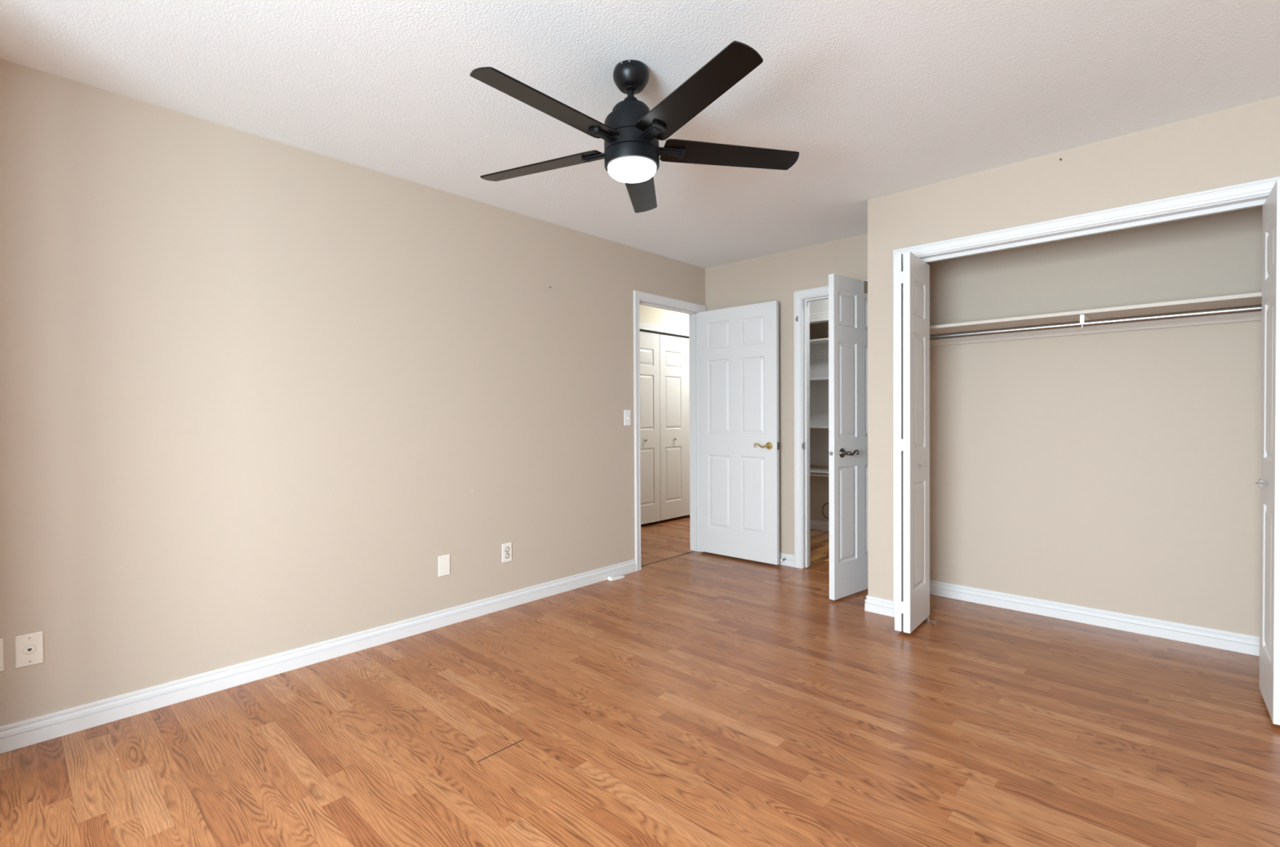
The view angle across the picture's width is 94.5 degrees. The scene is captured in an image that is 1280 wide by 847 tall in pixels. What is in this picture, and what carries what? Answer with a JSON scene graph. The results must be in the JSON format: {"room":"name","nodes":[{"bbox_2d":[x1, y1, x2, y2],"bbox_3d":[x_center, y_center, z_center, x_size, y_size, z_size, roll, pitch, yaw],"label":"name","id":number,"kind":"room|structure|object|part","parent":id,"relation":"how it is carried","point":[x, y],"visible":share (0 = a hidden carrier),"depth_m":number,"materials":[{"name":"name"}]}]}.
{"room":"empty bedroom","nodes":[
{"label":"empty bedroom","id":0,"kind":"room"},
{"bbox_2d":[0,58,705,726],"bbox_3d":[-1.426,-0.079,3.059,0.115,2.440,5.977,0,1,43],"label":"wall","id":1,"kind":"structure","parent":0,"point":[255,390],"depth_m":2.67,"materials":[{"name":"beige paint"}]},
{"bbox_2d":[0,638,4,671],"bbox_3d":[-2.271,0.817,2.064,0.007,0.115,0.071,0,1,43],"label":"electrical outlet","id":2,"kind":"object","parent":1,"relation":"attached to","point":[2,649],"visible":1,"depth_m":2.08,"materials":[{"name":"white plastic"}]},
{"bbox_2d":[14,631,44,667],"bbox_3d":[-2.203,0.817,2.136,0.007,0.115,0.071,0,1,43],"label":"jack","id":3,"kind":"object","parent":1,"relation":"attached to","point":[29,646],"visible":1,"depth_m":2.13,"materials":[{"name":"white plastic"}]},
{"bbox_2d":[0,559,636,753],"bbox_3d":[-1.312,1.095,3.094,0.014,0.090,3.762,0,1,43],"label":"baseboard","id":4,"kind":"structure","parent":1,"relation":"attached to","point":[23,733],"depth_m":2.66,"materials":[{"name":"white paint"}]},
{"bbox_2d":[438,554,449,576],"bbox_3d":[-1.100,0.798,3.326,0.007,0.115,0.071,0,1,43],"label":"blank plate","id":5,"kind":"object","parent":1,"relation":"attached to","point":[443,560],"visible":1,"depth_m":3.32,"materials":[{"name":"white plastic"}]},
{"bbox_2d":[502,542,511,562],"bbox_3d":[-0.816,0.791,3.631,0.009,0.115,0.071,0,1,43],"label":"power outlet","id":6,"kind":"object","parent":1,"relation":"attached to","point":[506,547],"visible":1,"depth_m":3.63,"materials":[{"name":"white plastic"}]},
{"bbox_2d":[623,409,631,425],"bbox_3d":[-0.090,-0.044,4.402,0.017,0.115,0.071,0,1,43],"label":"light switch","id":7,"kind":"object","parent":1,"relation":"attached to","point":[627,413],"visible":1,"depth_m":4.40,"materials":[{"name":"white plastic"}]},
{"bbox_2d":[633,289,706,570],"bbox_3d":[0.217,0.051,4.830,0.150,2.115,0.891,0,1,43],"label":"door frame","id":8,"kind":"structure","parent":1,"relation":"attached to","point":[639,297],"depth_m":4.92,"materials":[{"name":"white paint"}]},
{"bbox_3d":[0.169,0.051,4.875,0.018,2.115,0.891,0,1,43],"label":"casing","id":9,"kind":"part","parent":8,"relation":"part of","materials":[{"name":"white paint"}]},
{"bbox_2d":[0,515,1279,846],"bbox_3d":[0.572,1.175,2.550,6.215,0.080,7.915,0,1,43],"label":"floor","id":10,"kind":"structure","parent":0,"point":[696,698],"depth_m":2.14,"materials":[{"name":"brown wood"}]},
{"bbox_2d":[477,738,524,761],"bbox_3d":[-0.487,1.148,2.079,0.004,0.002,0.190,0,1,43],"label":"joint","id":11,"kind":"object","parent":10,"relation":"on","point":[522,739],"visible":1,"depth_m":2.07,"materials":[{"name":"brown wood"}]},
{"bbox_2d":[607,574,624,580],"bbox_3d":[-0.166,1.106,4.271,0.045,0.024,0.144,0,1,45],"label":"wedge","id":12,"kind":"object","parent":10,"relation":"on","point":[613,577],"visible":1,"depth_m":4.24,"materials":[{"name":"white plastic"}]},
{"bbox_2d":[640,551,694,566],"bbox_3d":[0.223,1.113,4.845,0.014,0.011,0.765,0,1,43],"label":"joint","id":13,"kind":"object","parent":10,"relation":"on","point":[691,551],"visible":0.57,"depth_m":4.84,"materials":[{"name":"wood"}]},
{"bbox_2d":[803,567,829,573],"bbox_3d":[1.484,1.109,4.312,0.633,0.008,0.024,0,1,43],"label":"threshold","id":14,"kind":"object","parent":10,"relation":"on","point":[803,567],"visible":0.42,"depth_m":4.45,"materials":[{"name":"brown wood"}]},
{"bbox_2d":[924,616,937,622],"bbox_3d":[1.645,1.110,3.354,0.065,0.017,0.030,0,1,43],"label":"bracket","id":15,"kind":"object","parent":10,"relation":"on","point":[927,618],"visible":0.76,"depth_m":3.35,"materials":[{"name":"grey metal"}]},
{"bbox_2d":[0,0,1279,268],"bbox_3d":[0.556,-1.355,2.519,6.215,0.100,7.915,0,1,43],"label":"ceiling","id":16,"kind":"structure","parent":0,"point":[875,99],"depth_m":2.23,"materials":[{"name":"white paint"}]},
{"bbox_2d":[470,40,799,213],"bbox_3d":[-0.061,-1.099,2.131,1.260,0.393,1.217,0,1,43],"label":"ceiling fan","id":17,"kind":"object","parent":16,"relation":"hanging from","point":[631,133],"visible":1,"depth_m":2.08,"materials":[{"name":"black metal"}]},
{"bbox_3d":[-0.387,-1.007,2.324,0.539,0.006,0.125,-1,12,23],"label":"blade","id":18,"kind":"part","parent":17,"relation":"part of","materials":[{"name":"black wood"}]},
{"bbox_3d":[-0.286,-1.007,1.879,0.125,0.006,0.539,15,10,40],"label":"blade","id":19,"kind":"part","parent":17,"relation":"part of","materials":[{"name":"black wood"}]},
{"bbox_3d":[-0.166,-1.002,2.231,0.112,0.011,0.054,-1,12,23],"label":"blade arm","id":20,"kind":"part","parent":17,"relation":"part of","materials":[{"name":"black metal"}]},
{"bbox_3d":[-0.130,-1.002,2.061,0.054,0.011,0.112,15,10,40],"label":"blade arm","id":21,"kind":"part","parent":17,"relation":"part of","materials":[{"name":"black metal"}]},
{"bbox_3d":[0.005,-1.014,2.556,0.125,0.006,0.539,-13,-1,5],"label":"blade","id":22,"kind":"part","parent":17,"relation":"part of","materials":[{"name":"black wood"}]},
{"bbox_3d":[0.043,-1.005,2.042,0.054,0.011,0.112,12,-7,-30],"label":"blade arm","id":23,"kind":"part","parent":17,"relation":"part of","materials":[{"name":"black metal"}]},
{"bbox_3d":[0.114,-1.007,2.201,0.112,0.011,0.054,-1,-12,-13],"label":"blade arm","id":24,"kind":"part","parent":17,"relation":"part of","materials":[{"name":"black metal"}]},
{"bbox_3d":[0.167,-1.015,1.837,0.125,0.006,0.539,12,-7,-30],"label":"blade","id":25,"kind":"part","parent":17,"relation":"part of","materials":[{"name":"black wood"}]},
{"bbox_3d":[0.347,-1.020,2.256,0.539,0.006,0.125,-1,-12,-13],"label":"blade","id":26,"kind":"part","parent":17,"relation":"part of","materials":[{"name":"black wood"}]},
{"bbox_2d":[639,304,689,515],"bbox_3d":[-1.588,-0.096,4.531,0.115,2.440,7.915,0,1,43],"label":"wall","id":27,"kind":"structure","parent":0,"point":[646,313],"depth_m":6.42,"materials":[{"name":"beige paint"}]},
{"bbox_2d":[640,320,688,337],"bbox_3d":[0.235,0.012,6.484,0.132,2.153,1.182,0,1,43],"label":"closet frame","id":28,"kind":"object","parent":27,"relation":"attached to","point":[646,326],"visible":0.18,"depth_m":6.42,"materials":[{"name":"white paint"}]},
{"bbox_2d":[640,331,689,524],"bbox_3d":[0.253,0.043,6.466,0.068,2.026,1.009,0,1,43],"label":"door","id":29,"kind":"structure","parent":27,"relation":"in","point":[664,402],"depth_m":6.48,"materials":[{"name":"white paint"}]},
{"bbox_3d":[0.051,0.047,6.272,0.035,2.026,0.450,0,1,43],"label":"panel","id":30,"kind":"part","parent":29,"relation":"part of","materials":[{"name":"white paint"}]},
{"bbox_3d":[0.396,0.040,6.644,0.035,2.026,0.553,0,1,43],"label":"panel","id":31,"kind":"part","parent":29,"relation":"part of","materials":[{"name":"white paint"}]},
{"bbox_2d":[697,300,779,564],"bbox_3d":[0.787,0.073,4.803,0.764,2.030,0.157,0,1,42],"label":"door","id":32,"kind":"structure","parent":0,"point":[739,508],"depth_m":4.76,"materials":[{"name":"white paint"}]},
{"bbox_3d":[0.929,0.171,4.587,0.112,0.037,0.019,0,1,42],"label":"lever","id":33,"kind":"part","parent":32,"relation":"part of","materials":[{"name":"gold metal"}]},
{"bbox_2d":[705,233,867,555],"bbox_3d":[1.263,-0.114,4.562,1.782,2.440,0.115,0,1,43],"label":"wall","id":34,"kind":"structure","parent":0,"point":[776,276],"depth_m":4.60,"materials":[{"name":"beige paint"}]},
{"bbox_2d":[779,552,794,566],"bbox_3d":[0.883,1.060,4.848,0.846,0.090,0.014,0,1,43],"label":"baseboard","id":35,"kind":"structure","parent":34,"relation":"attached to","point":[789,561],"depth_m":4.60,"materials":[{"name":"white paint"}]},
{"bbox_2d":[793,279,867,568],"bbox_3d":[1.505,0.049,4.328,0.763,2.117,0.132,0,1,43],"label":"door frame","id":36,"kind":"structure","parent":34,"relation":"attached to","point":[802,298],"depth_m":4.52,"materials":[{"name":"white paint"}]},
{"bbox_3d":[1.249,0.171,4.524,0.012,0.060,0.040,0,1,43],"label":"strike plate","id":37,"kind":"part","parent":36,"relation":"part of","materials":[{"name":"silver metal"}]},
{"bbox_2d":[826,273,867,599],"bbox_3d":[1.432,0.083,3.885,0.636,2.032,0.160,-1,1,-39],"label":"door","id":38,"kind":"structure","parent":34,"relation":"in","point":[847,452],"depth_m":3.78,"materials":[{"name":"white paint"}]},
{"bbox_3d":[1.346,0.184,3.727,0.112,0.037,0.019,-1,1,-39],"label":"lever","id":39,"kind":"part","parent":38,"relation":"part of","materials":[{"name":"grey metal"}]},
{"bbox_2d":[863,280,867,293],"bbox_3d":[1.482,-0.863,3.947,0.105,0.150,0.087,-1,1,-39],"label":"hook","id":40,"kind":"object","parent":38,"relation":"attached to","point":[865,282],"visible":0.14,"depth_m":3.89,"materials":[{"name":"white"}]},
{"bbox_2d":[809,298,828,313],"bbox_3d":[2.054,-0.128,5.254,2.000,2.440,0.100,0,1,43],"label":"wall","id":41,"kind":"structure","parent":0,"point":[820,305],"depth_m":5.52,"materials":[{"name":"white paint"}]},
{"bbox_2d":[809,311,828,324],"bbox_3d":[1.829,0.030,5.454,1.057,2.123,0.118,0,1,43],"label":"shelf","id":42,"kind":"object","parent":41,"relation":"attached to","point":[822,317],"depth_m":5.52,"materials":[{"name":"white paint"}]},
{"bbox_2d":[809,321,829,521],"bbox_3d":[2.403,-0.134,5.558,2.100,2.440,0.100,0,1,43],"label":"wall","id":43,"kind":"structure","parent":0,"point":[819,485],"depth_m":6.03,"materials":[{"name":"beige paint"}]},
{"bbox_2d":[809,337,828,465],"bbox_3d":[2.201,-0.194,5.471,1.880,1.245,0.299,0,1,43],"label":"pantry shelves","id":44,"kind":"object","parent":43,"relation":"attached to","point":[819,348],"visible":0.02,"depth_m":6.00,"materials":[{"name":"white wood"}]},
{"bbox_3d":[2.196,0.036,5.467,1.880,0.018,0.281,0,1,43],"label":"shelf","id":45,"kind":"part","parent":44,"relation":"part of","materials":[{"name":"white paint"}]},
{"bbox_3d":[2.193,-0.432,5.462,1.880,0.018,0.281,0,1,43],"label":"shelf","id":46,"kind":"part","parent":44,"relation":"part of","materials":[{"name":"white paint"}]},
{"bbox_3d":[2.191,-0.807,5.457,1.880,0.018,0.281,0,1,43],"label":"shelf","id":47,"kind":"part","parent":44,"relation":"part of","materials":[{"name":"white paint"}]},
{"bbox_2d":[809,467,828,476],"bbox_3d":[2.207,0.485,5.475,1.870,0.044,0.303,0,1,43],"label":"wire shelf","id":48,"kind":"object","parent":43,"relation":"attached to","point":[811,469],"visible":0.14,"depth_m":5.84,"materials":[{"name":"white metal"}]},
{"bbox_2d":[822,502,829,518],"bbox_3d":[1.879,0.714,5.901,0.026,0.472,0.133,-1,1,-42],"label":"cable","id":49,"kind":"object","parent":48,"relation":"hanging from","point":[825,503],"visible":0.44,"depth_m":5.93,"materials":[{"name":"black plastic"}]},
{"bbox_2d":[809,519,829,531],"bbox_3d":[2.335,1.042,5.564,2.000,0.090,0.014,0,1,43],"label":"baseboard","id":50,"kind":"structure","parent":43,"relation":"attached to","point":[814,524],"depth_m":6.03,"materials":[{"name":"white paint"}]},
{"bbox_2d":[867,95,1279,599],"bbox_3d":[2.525,-0.097,2.515,3.083,2.440,0.115,0,1,43],"label":"wall","id":51,"kind":"structure","parent":0,"point":[1241,144],"depth_m":2.97,"materials":[{"name":"beige paint"}]},
{"bbox_2d":[893,251,929,633],"bbox_3d":[1.514,0.092,3.256,0.118,2.019,0.385,0,1,40],"label":"door","id":52,"kind":"structure","parent":51,"relation":"in","point":[911,273],"depth_m":3.15,"materials":[{"name":"white paint"}]},
{"bbox_3d":[1.486,0.101,3.284,0.035,2.001,0.378,0,1,39],"label":"panel","id":53,"kind":"part","parent":52,"relation":"part of","materials":[{"name":"white paint"}]},
{"bbox_2d":[893,176,1279,617],"bbox_3d":[2.107,0.064,2.893,1.653,2.114,0.132,0,1,43],"label":"closet frame","id":54,"kind":"object","parent":51,"relation":"attached to","point":[1251,193],"visible":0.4,"depth_m":2.79,"materials":[{"name":"white paint"}]},
{"bbox_2d":[1255,178,1279,724],"bbox_3d":[2.476,0.098,2.299,0.118,2.019,0.385,0,1,41],"label":"door","id":55,"kind":"structure","parent":51,"relation":"in","point":[1268,482],"depth_m":2.27,"materials":[{"name":"white paint"}]},
{"bbox_2d":[927,205,1262,635],"bbox_3d":[2.587,-0.107,3.309,1.863,2.440,0.165,0,1,43],"label":"wall","id":56,"kind":"structure","parent":0,"point":[1114,471],"depth_m":3.23,"materials":[{"name":"beige paint"}]},
{"bbox_2d":[929,579,1259,655],"bbox_3d":[2.331,1.072,3.125,1.748,0.090,0.485,0,1,43],"label":"baseboard","id":57,"kind":"structure","parent":56,"relation":"attached to","point":[1200,635],"depth_m":3.23,"materials":[{"name":"white paint"}]},
{"bbox_2d":[929,291,1262,346],"bbox_3d":[2.382,-0.540,3.171,1.746,0.093,0.303,0,1,43],"label":"closet shelf","id":58,"kind":"object","parent":56,"relation":"attached to","point":[1255,298],"visible":0.59,"depth_m":3.11,"materials":[{"name":"beige"}]},
{"bbox_2d":[929,304,1262,339],"bbox_3d":[2.301,-0.518,3.084,1.708,0.056,0.056,0,1,43],"label":"hanging rod","id":59,"kind":"object","parent":58,"relation":"hanging from","point":[1255,308],"visible":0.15,"depth_m":3.00,"materials":[{"name":"silver metal"}]},
{"bbox_3d":[1.655,-0.107,3.760,0.115,2.440,0.528,0,1,43],"label":"wall","id":60,"kind":"structure","parent":0,"visible":0},
{"bbox_2d":[864,595,893,616],"bbox_3d":[1.627,1.069,3.719,0.166,0.090,0.658,0,1,43],"label":"baseboard","id":61,"kind":"structure","parent":60,"relation":"attached to","point":[873,604],"depth_m":3.48,"materials":[{"name":"white paint"}]}
]}

